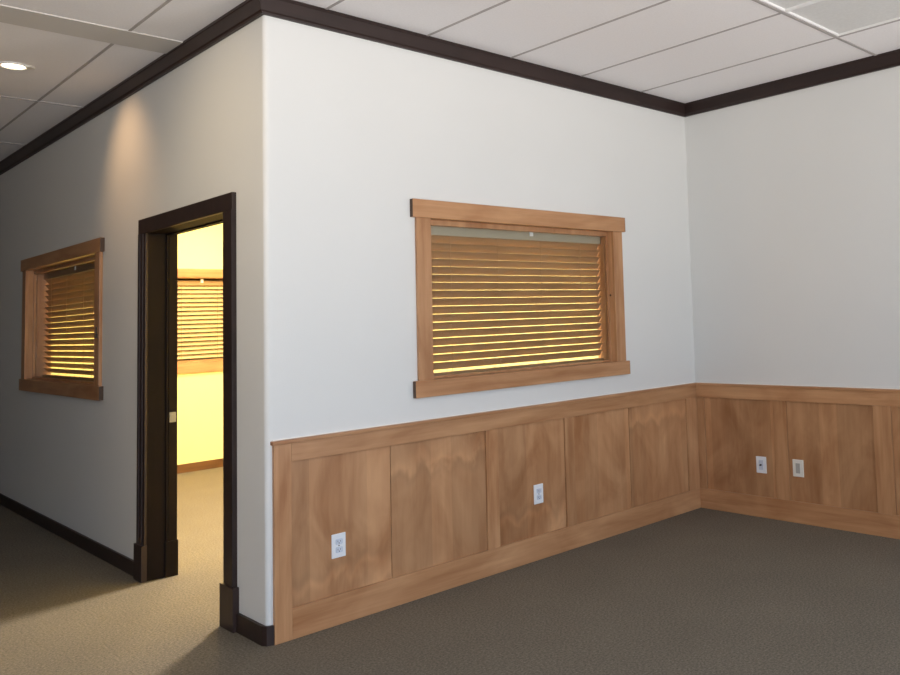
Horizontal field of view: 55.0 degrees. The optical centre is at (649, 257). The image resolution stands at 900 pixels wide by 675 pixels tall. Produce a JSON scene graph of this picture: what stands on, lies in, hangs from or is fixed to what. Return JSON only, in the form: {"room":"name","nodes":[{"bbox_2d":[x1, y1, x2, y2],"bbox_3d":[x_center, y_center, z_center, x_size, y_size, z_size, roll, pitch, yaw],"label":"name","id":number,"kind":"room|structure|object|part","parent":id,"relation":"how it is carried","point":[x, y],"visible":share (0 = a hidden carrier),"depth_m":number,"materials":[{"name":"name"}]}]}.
{"room":"empty office","nodes":[
{"label":"empty office","id":0,"kind":"room"},
{"bbox_2d":[51,223,222,464],"bbox_3d":[-4.816,0.710,8.774,0.140,3.045,3.042,-6,-5,41],"label":"wall","id":1,"kind":"structure","parent":0,"point":[199,394],"depth_m":8.69,"materials":[{"name":"beige paint"}]},
{"bbox_2d":[177,269,222,373],"bbox_3d":[-4.794,0.672,8.781,0.167,1.088,1.737,-6,-5,41],"label":"window","id":2,"kind":"structure","parent":1,"relation":"in","point":[208,365],"depth_m":8.72,"materials":[{"name":"brown wood"}]},
{"bbox_2d":[177,279,222,361],"bbox_3d":[-4.795,0.667,8.783,0.061,0.878,1.492,-6,-5,41],"label":"window blind","id":3,"kind":"object","parent":2,"relation":"attached to","point":[199,283],"visible":0.4,"depth_m":8.79,"materials":[{"name":"brown wood"}]},
{"bbox_3d":[-4.915,0.691,8.648,0.057,0.794,0.002,-6,-5,41],"label":"ladder cord","id":4,"kind":"part","parent":3,"relation":"part of","materials":[{"name":"brown fabric"}]},
{"bbox_3d":[-4.781,1.095,8.755,0.048,0.020,1.492,-6,-5,41],"label":"rail","id":5,"kind":"part","parent":3,"relation":"part of","materials":[{"name":"brown wood"}]},
{"bbox_3d":[-4.677,0.700,8.916,0.057,0.794,0.002,-6,-5,41],"label":"ladder cord","id":6,"kind":"part","parent":3,"relation":"part of","materials":[{"name":"brown fabric"}]},
{"bbox_2d":[177,458,222,473],"bbox_3d":[-4.703,2.178,8.620,0.014,0.088,3.030,-6,-5,41],"label":"baseboard","id":7,"kind":"structure","parent":1,"relation":"attached to","point":[202,465],"depth_m":8.62,"materials":[{"name":"brown wood"}]},
{"bbox_2d":[0,15,299,625],"bbox_3d":[-5.488,0.628,7.233,10.000,3.045,0.160,-6,-5,41],"label":"wall","id":8,"kind":"structure","parent":0,"point":[222,121],"depth_m":4.98,"materials":[{"name":"white paint"}]},
{"bbox_2d":[19,237,104,400],"bbox_3d":[-4.383,0.487,6.236,2.159,1.078,0.194,-6,-5,41],"label":"window","id":9,"kind":"structure","parent":8,"relation":"in","point":[33,269],"depth_m":6.45,"materials":[{"name":"brown wood"}]},
{"bbox_3d":[-5.171,0.558,6.834,0.108,0.890,0.020,-6,-5,41],"label":"casing","id":10,"kind":"part","parent":9,"relation":"part of","materials":[{"name":"brown wood"}]},
{"bbox_2d":[42,261,94,380],"bbox_3d":[-4.343,0.489,6.281,1.862,0.878,0.061,-6,-5,41],"label":"window blind","id":11,"kind":"object","parent":9,"relation":"attached to","point":[69,288],"visible":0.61,"depth_m":6.42,"materials":[{"name":"brown wood"}]},
{"bbox_3d":[-4.841,0.566,6.723,0.002,0.794,0.057,-6,-5,41],"label":"ladder cord","id":12,"kind":"part","parent":11,"relation":"part of","materials":[{"name":"brown fabric"}]},
{"bbox_3d":[-4.325,0.916,6.253,1.862,0.020,0.048,-6,-5,41],"label":"rail","id":13,"kind":"part","parent":11,"relation":"part of","materials":[{"name":"brown wood"}]},
{"bbox_3d":[-4.507,0.533,6.428,0.002,0.794,0.057,-6,-5,41],"label":"ladder cord","id":14,"kind":"part","parent":11,"relation":"part of","materials":[{"name":"brown fabric"}]},
{"bbox_3d":[-4.173,0.500,6.133,0.002,0.794,0.057,-6,-5,41],"label":"ladder cord","id":15,"kind":"part","parent":11,"relation":"part of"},
{"bbox_3d":[-3.692,0.412,5.528,0.108,0.890,0.020,-6,-5,41],"label":"casing","id":16,"kind":"part","parent":9,"relation":"part of","materials":[{"name":"brown wood"}]},
{"bbox_2d":[0,493,132,575],"bbox_3d":[-6.134,2.163,7.633,8.278,0.088,0.014,-6,-5,41],"label":"baseboard","id":17,"kind":"structure","parent":8,"relation":"attached to","point":[122,562],"depth_m":5.77,"materials":[{"name":"brown wood"}]},
{"bbox_2d":[0,0,262,174],"bbox_3d":[-5.595,-0.846,7.250,10.036,0.096,0.036,-6,-5,41],"label":"trim","id":18,"kind":"structure","parent":8,"relation":"attached to","point":[248,11],"depth_m":4.96,"materials":[{"name":"brown wood"}]},
{"bbox_2d":[133,192,238,632],"bbox_3d":[-2.498,0.789,4.559,1.419,2.130,0.194,-6,-5,41],"label":"door frame","id":19,"kind":"structure","parent":8,"relation":"in","point":[156,545],"depth_m":4.88,"materials":[{"name":"brown wood"}]},
{"bbox_3d":[-3.021,0.878,4.914,0.103,2.042,0.024,-6,-5,41],"label":"casing","id":20,"kind":"part","parent":19,"relation":"part of","materials":[{"name":"brown wood"}]},
{"bbox_3d":[-2.873,0.963,4.976,0.008,0.060,0.036,-6,-5,41],"label":"strike plate","id":21,"kind":"part","parent":19,"relation":"part of","materials":[{"name":"beige metal"}]},
{"bbox_3d":[-2.585,-0.231,4.569,1.373,0.088,0.022,-6,-5,41],"label":"head casing","id":22,"kind":"part","parent":19,"relation":"part of","materials":[{"name":"brown wood"}]},
{"bbox_3d":[-2.083,0.785,4.086,0.133,2.042,0.024,-6,-5,41],"label":"casing","id":23,"kind":"part","parent":19,"relation":"part of","materials":[{"name":"brown wood"}]},
{"bbox_2d":[236,613,273,646],"bbox_3d":[-1.851,1.742,3.870,0.316,0.088,0.040,-6,-5,41],"label":"baseboard","id":24,"kind":"structure","parent":8,"relation":"attached to","point":[263,635],"depth_m":3.83,"materials":[{"name":"brown wood"}]},
{"bbox_2d":[177,289,190,360],"bbox_3d":[-9.746,0.984,10.059,0.150,3.045,7.962,-6,-5,41],"label":"wall","id":25,"kind":"structure","parent":0,"point":[178,289],"depth_m":12.81,"materials":[{"name":"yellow paint"}]},
{"bbox_2d":[51,252,597,372],"bbox_3d":[-2.786,0.510,6.982,5.290,3.045,3.042,-6,-5,41],"label":"wall","id":26,"kind":"structure","parent":0,"point":[588,357],"depth_m":7.68,"materials":[{"name":"beige paint"}]},
{"bbox_2d":[0,467,899,674],"bbox_3d":[-4.170,1.999,4.974,15.150,0.100,8.202,-6,-5,41],"label":"floor","id":27,"kind":"structure","parent":0,"point":[700,591],"depth_m":4.10,"materials":[{"name":"carpet"}]},
{"bbox_2d":[0,0,899,160],"bbox_3d":[-4.367,-1.147,5.103,15.150,0.125,8.441,-6,-5,41],"label":"ceiling","id":28,"kind":"structure","parent":0,"point":[684,51],"depth_m":4.76,"materials":[{"name":"tile"}]},
{"bbox_2d":[0,61,34,70],"bbox_3d":[-3.742,-1.121,4.867,0.166,0.016,0.176,-6,-5,41],"label":"recessed light","id":29,"kind":"object","parent":28,"relation":"in","point":[8,65],"visible":1,"depth_m":4.86,"materials":[{"name":"white glass"}]},
{"bbox_2d":[0,4,182,53],"bbox_3d":[-4.194,-1.242,2.949,0.265,0.006,4.566,-6,-5,41],"label":"ceiling band","id":30,"kind":"object","parent":28,"relation":"attached to","point":[8,14],"visible":1,"depth_m":4.33,"materials":[{"name":"paint"}]},
{"bbox_2d":[760,0,820,11],"bbox_3d":[1.121,-1.439,3.722,1.570,0.103,0.577,-6,-5,41],"label":"ceiling light","id":31,"kind":"object","parent":28,"relation":"attached to","point":[784,5],"visible":1,"depth_m":4.36,"materials":[{"name":"white plastic"}]},
{"bbox_2d":[786,0,899,35],"bbox_3d":[1.508,-1.423,4.159,1.570,0.103,0.575,-6,-5,41],"label":"ceiling light","id":32,"kind":"object","parent":28,"relation":"attached to","point":[837,17],"visible":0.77,"depth_m":4.55,"materials":[{"name":"white plastic"}]},
{"bbox_2d":[297,23,694,435],"bbox_3d":[-0.748,0.308,5.184,0.160,3.045,3.042,-6,-5,41],"label":"wall","id":33,"kind":"structure","parent":0,"point":[381,127],"depth_m":4.60,"materials":[{"name":"white paint"}]},
{"bbox_2d":[260,0,684,116],"bbox_3d":[-0.795,-1.171,5.148,0.036,0.096,3.238,-6,-5,41],"label":"trim","id":34,"kind":"structure","parent":33,"relation":"attached to","point":[289,10],"depth_m":4.75,"materials":[{"name":"brown wood"}]},
{"bbox_2d":[270,382,700,644],"bbox_3d":[-0.692,1.355,4.987,0.029,0.926,3.163,-6,-5,41],"label":"wood panelling","id":35,"kind":"object","parent":33,"relation":"attached to","point":[423,507],"visible":1,"depth_m":4.59,"materials":[{"name":"brown wood"}]},
{"bbox_2d":[331,532,345,558],"bbox_3d":[-1.521,1.409,4.039,0.010,0.115,0.072,-6,-5,41],"label":"power outlet","id":36,"kind":"object","parent":35,"relation":"attached to","point":[338,541],"visible":1,"depth_m":4.04,"materials":[{"name":"white plastic"}]},
{"bbox_2d":[336,538,342,544],"bbox_3d":[-1.520,1.389,4.039,0.006,0.027,0.033,-6,-5,41],"label":"receptacle","id":37,"kind":"object","parent":36,"relation":"attached to","point":[339,541],"depth_m":4.04,"materials":[{"name":"grey plastic"}]},
{"bbox_2d":[336,546,342,552],"bbox_3d":[-1.519,1.428,4.036,0.006,0.027,0.033,-6,-5,41],"label":"receptacle","id":38,"kind":"object","parent":36,"relation":"attached to","point":[339,549],"depth_m":4.04,"materials":[{"name":"grey plastic"}]},
{"bbox_3d":[-1.514,1.307,4.074,0.011,0.672,0.519,-6,-5,41],"label":"panel","id":39,"kind":"part","parent":35,"relation":"part of","materials":[{"name":"brown wood"}]},
{"bbox_3d":[-1.140,1.322,4.497,0.011,0.672,0.601,-6,-5,41],"label":"panel","id":40,"kind":"part","parent":35,"relation":"part of","materials":[{"name":"brown wood"}]},
{"bbox_3d":[-0.680,0.963,5.051,0.021,0.087,3.072,-6,-5,41],"label":"rail","id":41,"kind":"part","parent":35,"relation":"part of","materials":[{"name":"brown wood"}]},
{"bbox_3d":[-0.650,1.747,4.997,0.021,0.143,3.072,-6,-5,41],"label":"rail","id":42,"kind":"part","parent":35,"relation":"part of","materials":[{"name":"brown wood"}]},
{"bbox_3d":[-0.709,1.340,4.983,0.011,0.672,0.521,-6,-5,41],"label":"panel","id":43,"kind":"part","parent":35,"relation":"part of","materials":[{"name":"brown wood"}]},
{"bbox_2d":[534,483,542,504],"bbox_3d":[-0.673,1.432,4.997,0.010,0.115,0.072,-6,-5,41],"label":"power outlet","id":44,"kind":"object","parent":35,"relation":"attached to","point":[538,489],"visible":1,"depth_m":4.99,"materials":[{"name":"white plastic"}]},
{"bbox_3d":[-0.312,1.356,5.431,0.011,0.672,0.516,-6,-5,41],"label":"panel","id":45,"kind":"part","parent":35,"relation":"part of","materials":[{"name":"brown wood"}]},
{"bbox_3d":[0.065,1.371,5.856,0.011,0.672,0.612,-6,-5,41],"label":"panel","id":46,"kind":"part","parent":35,"relation":"part of","materials":[{"name":"brown wood"}]},
{"bbox_2d":[410,198,629,398],"bbox_3d":[-0.781,0.247,5.133,0.187,1.077,1.681,-6,-5,41],"label":"window","id":47,"kind":"structure","parent":33,"relation":"in","point":[427,213],"depth_m":5.01,"materials":[{"name":"brown wood"}]},
{"bbox_3d":[-1.232,0.225,4.508,0.020,0.886,0.090,-6,-5,41],"label":"casing","id":48,"kind":"part","parent":47,"relation":"part of","materials":[{"name":"brown wood"}]},
{"bbox_2d":[431,226,603,375],"bbox_3d":[-0.823,0.256,5.170,0.061,0.874,1.436,-6,-5,41],"label":"window blind","id":49,"kind":"object","parent":47,"relation":"attached to","point":[553,277],"visible":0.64,"depth_m":5.13,"materials":[{"name":"wood"}]},
{"bbox_3d":[-1.167,0.270,4.783,0.057,0.790,0.002,-6,-5,41],"label":"ladder cord","id":50,"kind":"part","parent":49,"relation":"part of","materials":[{"name":"brown fabric"}]},
{"bbox_3d":[-0.938,0.279,5.041,0.057,0.790,0.002,-6,-5,41],"label":"ladder cord","id":51,"kind":"part","parent":49,"relation":"part of","materials":[{"name":"brown fabric"}]},
{"bbox_3d":[-0.809,0.681,5.143,0.048,0.020,1.436,-6,-5,41],"label":"rail","id":52,"kind":"part","parent":49,"relation":"part of","materials":[{"name":"brown wood"}]},
{"bbox_3d":[-0.710,0.288,5.299,0.057,0.790,0.002,-6,-5,41],"label":"ladder cord","id":53,"kind":"part","parent":49,"relation":"part of","materials":[{"name":"brown fabric"}]},
{"bbox_3d":[-0.481,0.298,5.557,0.057,0.790,0.002,-6,-5,41],"label":"ladder cord","id":54,"kind":"part","parent":49,"relation":"part of","materials":[{"name":"brown fabric"}]},
{"bbox_3d":[-0.215,0.267,5.656,0.020,0.886,0.090,-6,-5,41],"label":"casing","id":55,"kind":"part","parent":47,"relation":"part of","materials":[{"name":"brown wood"}]},
{"bbox_2d":[190,66,899,387],"bbox_3d":[-1.590,0.540,8.061,14.750,3.045,0.160,-6,-5,41],"label":"wall","id":56,"kind":"structure","parent":0,"point":[794,196],"depth_m":5.66,"materials":[{"name":"white paint"}]},
{"bbox_2d":[685,49,899,116],"bbox_3d":[2.029,-1.302,4.790,4.750,0.096,0.036,-6,-5,41],"label":"trim","id":57,"kind":"structure","parent":56,"relation":"attached to","point":[890,59],"depth_m":5.67,"materials":[{"name":"brown wood"}]},
{"bbox_2d":[696,382,899,538],"bbox_3d":[1.453,1.290,5.211,2.950,0.926,0.029,-6,-5,41],"label":"wood panelling","id":58,"kind":"object","parent":56,"relation":"attached to","point":[846,439],"visible":1,"depth_m":5.57,"materials":[{"name":"brown wood"}]},
{"bbox_3d":[0.646,1.355,5.936,0.603,0.672,0.011,-6,-5,41],"label":"panel","id":59,"kind":"part","parent":58,"relation":"part of","materials":[{"name":"brown wood"}]},
{"bbox_2d":[756,456,766,473],"bbox_3d":[0.776,1.457,5.794,0.084,0.115,0.023,-6,-5,41],"label":"cable jack","id":60,"kind":"object","parent":58,"relation":"attached to","point":[761,466],"visible":1,"depth_m":5.79,"materials":[{"name":"white plastic"}]},
{"bbox_2d":[792,459,803,476],"bbox_3d":[1.004,1.431,5.602,0.084,0.115,0.009,-6,-5,41],"label":"wall outlet","id":61,"kind":"object","parent":58,"relation":"attached to","point":[798,467],"visible":1,"depth_m":5.60,"materials":[{"name":"beige plastic"}]},
{"bbox_3d":[1.441,0.896,5.242,2.950,0.087,0.021,-6,-5,41],"label":"rail","id":62,"kind":"part","parent":58,"relation":"part of","materials":[{"name":"brown wood"}]},
{"bbox_3d":[1.470,1.681,5.187,2.950,0.143,0.021,-6,-5,41],"label":"rail","id":63,"kind":"part","parent":58,"relation":"part of","materials":[{"name":"brown wood"}]},
{"bbox_3d":[1.193,1.301,5.453,0.641,0.672,0.011,-6,-5,41],"label":"panel","id":64,"kind":"part","parent":58,"relation":"part of","materials":[{"name":"brown wood"}]},
{"bbox_3d":[1.800,1.241,4.917,0.732,0.672,0.011,-6,-5,41],"label":"panel","id":65,"kind":"part","parent":58,"relation":"part of","materials":[{"name":"brown wood"}]}
]}

